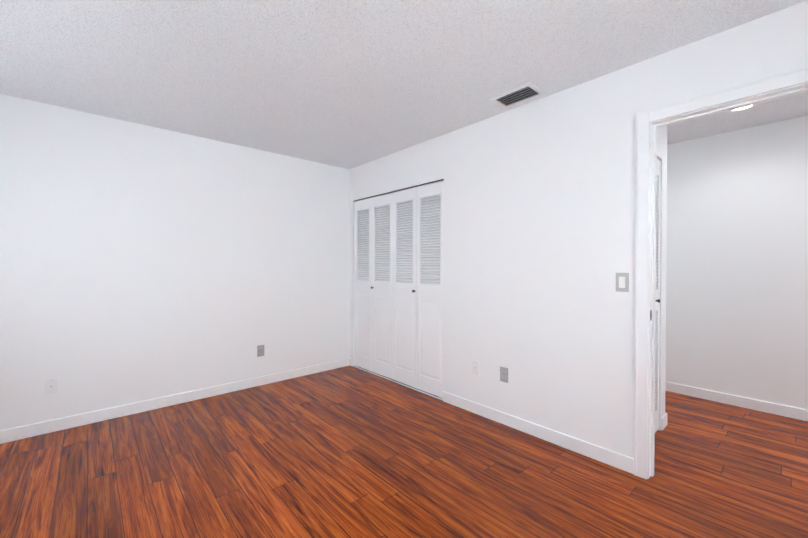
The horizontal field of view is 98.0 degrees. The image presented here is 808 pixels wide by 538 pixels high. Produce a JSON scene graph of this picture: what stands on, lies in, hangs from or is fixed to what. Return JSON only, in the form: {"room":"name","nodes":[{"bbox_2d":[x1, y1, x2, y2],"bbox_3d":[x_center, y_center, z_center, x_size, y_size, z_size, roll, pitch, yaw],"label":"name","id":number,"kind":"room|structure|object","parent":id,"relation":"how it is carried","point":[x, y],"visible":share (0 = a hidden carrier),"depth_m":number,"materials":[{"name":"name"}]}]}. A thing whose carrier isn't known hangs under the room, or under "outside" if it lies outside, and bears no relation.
{"room":"empty bedroom","nodes":[
{"label":"empty bedroom","id":0,"kind":"room"},
{"bbox_2d":[0,94,349,430],"bbox_3d":[-1.254,-0.014,3.932,5.380,2.440,0.115,-1,1,-42],"label":"wall","id":1,"kind":"structure","parent":0,"point":[139,262],"depth_m":3.02,"materials":[{"name":"white paint"}]},
{"bbox_2d":[45,377,57,394],"bbox_3d":[-2.627,0.874,2.619,0.070,0.115,0.016,-1,1,-42],"label":"outlet","id":2,"kind":"object","parent":1,"relation":"attached to","point":[51,385],"visible":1,"depth_m":2.62,"materials":[{"name":"white plastic"}]},
{"bbox_2d":[0,358,348,443],"bbox_3d":[-1.904,1.166,3.273,3.287,0.092,0.013,-1,1,-42],"label":"baseboard","id":3,"kind":"structure","parent":1,"relation":"attached to","point":[31,430],"depth_m":3.02,"materials":[{"name":"white paint"}]},
{"bbox_2d":[257,345,263,356],"bbox_3d":[-1.487,0.849,3.648,0.070,0.115,0.008,-1,1,-42],"label":"outlet","id":4,"kind":"object","parent":1,"relation":"attached to","point":[260,350],"visible":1,"depth_m":3.64,"materials":[{"name":"grey plastic"}]},
{"bbox_2d":[0,365,807,537],"bbox_3d":[0.756,1.278,1.707,5.950,0.100,6.700,-1,1,-42],"label":"floor","id":5,"kind":"structure","parent":0,"point":[349,451],"depth_m":2.08,"materials":[{"name":"brown wood"}]},
{"bbox_2d":[0,0,807,168],"bbox_3d":[0.756,-1.262,1.682,5.950,0.100,6.700,-1,1,-42],"label":"ceiling","id":6,"kind":"structure","parent":0,"point":[348,84],"depth_m":2.04,"materials":[{"name":"white paint"}]},
{"bbox_2d":[490,82,544,108],"bbox_3d":[0.794,-1.212,2.470,0.210,0.017,0.310,-1,1,-42],"label":"ceiling vent","id":7,"kind":"object","parent":6,"relation":"in","point":[519,94],"visible":0.98,"depth_m":2.45,"materials":[{"name":"white"}]},
{"bbox_2d":[727,104,757,111],"bbox_3d":[2.531,-1.218,2.631,0.190,0.006,0.190,-1,1,-42],"label":"recessed light","id":8,"kind":"object","parent":6,"relation":"in","point":[743,108],"visible":0.4,"depth_m":2.67,"materials":[{"name":"white glass"}]},
{"bbox_2d":[350,0,807,457],"bbox_3d":[1.333,0.003,2.223,0.115,2.440,6.115,-1,1,-42],"label":"wall","id":9,"kind":"structure","parent":0,"point":[539,224],"depth_m":2.43,"materials":[{"name":"white paint"}]},
{"bbox_2d":[354,366,442,399],"bbox_3d":[-0.127,1.204,3.787,0.014,0.006,1.481,-1,1,-42],"label":"trim","id":10,"kind":"structure","parent":9,"relation":"attached to","point":[399,383],"depth_m":3.68,"materials":[{"name":"white paint"}]},
{"bbox_2d":[354,181,443,397],"bbox_3d":[-0.121,0.188,3.781,0.064,2.010,1.477,-1,1,-42],"label":"bifold closet door","id":11,"kind":"structure","parent":9,"relation":"in","point":[399,282],"depth_m":3.68,"materials":[{"name":"white paint"}]},
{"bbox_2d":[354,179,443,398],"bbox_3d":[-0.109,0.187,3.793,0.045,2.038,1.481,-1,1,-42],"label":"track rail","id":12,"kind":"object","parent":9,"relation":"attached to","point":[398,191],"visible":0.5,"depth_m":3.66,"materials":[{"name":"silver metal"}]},
{"bbox_2d":[472,360,478,374],"bbox_3d":[0.599,0.829,2.949,0.016,0.115,0.070,-1,1,-42],"label":"outlet","id":13,"kind":"object","parent":9,"relation":"attached to","point":[475,367],"visible":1,"depth_m":2.95,"materials":[{"name":"white plastic"}]},
{"bbox_2d":[500,366,507,382],"bbox_3d":[0.783,0.828,2.750,0.008,0.115,0.070,-1,1,-42],"label":"outlet","id":14,"kind":"object","parent":9,"relation":"attached to","point":[503,374],"visible":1,"depth_m":2.75,"materials":[{"name":"grey plastic"}]},
{"bbox_2d":[443,391,633,473],"bbox_3d":[0.866,1.173,2.659,0.013,0.092,1.519,-1,1,-42],"label":"baseboard","id":15,"kind":"structure","parent":9,"relation":"attached to","point":[607,456],"depth_m":2.48,"materials":[{"name":"white paint"}]},
{"bbox_2d":[616,273,628,291],"bbox_3d":[1.326,0.081,2.136,0.011,0.115,0.070,-1,1,-42],"label":"rocker light switch","id":16,"kind":"object","parent":9,"relation":"attached to","point":[622,282],"visible":1,"depth_m":2.13,"materials":[{"name":"grey plastic"}]},
{"bbox_2d":[634,66,807,479],"bbox_3d":[1.731,0.159,1.766,0.139,2.136,0.952,-1,1,-42],"label":"door frame","id":17,"kind":"structure","parent":9,"relation":"attached to","point":[747,90],"depth_m":2.04,"materials":[{"name":"white paint"}]},
{"bbox_2d":[657,127,663,429],"bbox_3d":[1.659,0.000,2.469,0.700,2.440,0.115,-1,1,-42],"label":"wall","id":18,"kind":"structure","parent":0,"point":[660,135],"depth_m":2.64,"materials":[{"name":"white paint"}]},
{"bbox_2d":[661,413,667,430],"bbox_3d":[1.999,1.172,2.700,0.158,0.092,0.013,-1,1,-42],"label":"baseboard","id":19,"kind":"structure","parent":18,"relation":"attached to","point":[664,418],"depth_m":2.68,"materials":[{"name":"white paint"}]},
{"bbox_2d":[661,126,666,417],"bbox_3d":[0.987,-0.013,3.827,0.115,2.440,3.035,-1,1,-42],"label":"wall","id":20,"kind":"structure","parent":0,"point":[664,265],"depth_m":2.70,"materials":[{"name":"white paint"}]},
{"bbox_2d":[665,115,807,409],"bbox_3d":[2.786,-0.009,3.373,0.115,2.440,6.115,-1,1,-42],"label":"wall","id":21,"kind":"structure","parent":0,"point":[737,271],"depth_m":3.09,"materials":[{"name":"white paint"}]},
{"bbox_2d":[665,381,807,421],"bbox_3d":[2.700,1.165,3.385,0.013,0.092,6.000,-1,1,-42],"label":"baseboard","id":22,"kind":"structure","parent":21,"relation":"attached to","point":[770,407],"depth_m":3.09,"materials":[{"name":"white paint"}]},
{"bbox_3d":[1.700,-0.813,2.453,0.576,0.011,0.030,-1,1,-42],"label":"track rail","id":23,"kind":"object","parent":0,"visible":0},
{"bbox_2d":[655,159,660,431],"bbox_3d":[1.711,0.202,2.450,0.572,2.010,0.057,-1,1,-42],"label":"louvered bifold door","id":24,"kind":"structure","parent":23,"relation":"hanging from","point":[658,188],"depth_m":2.61,"materials":[{"name":"white paint"}]}
]}

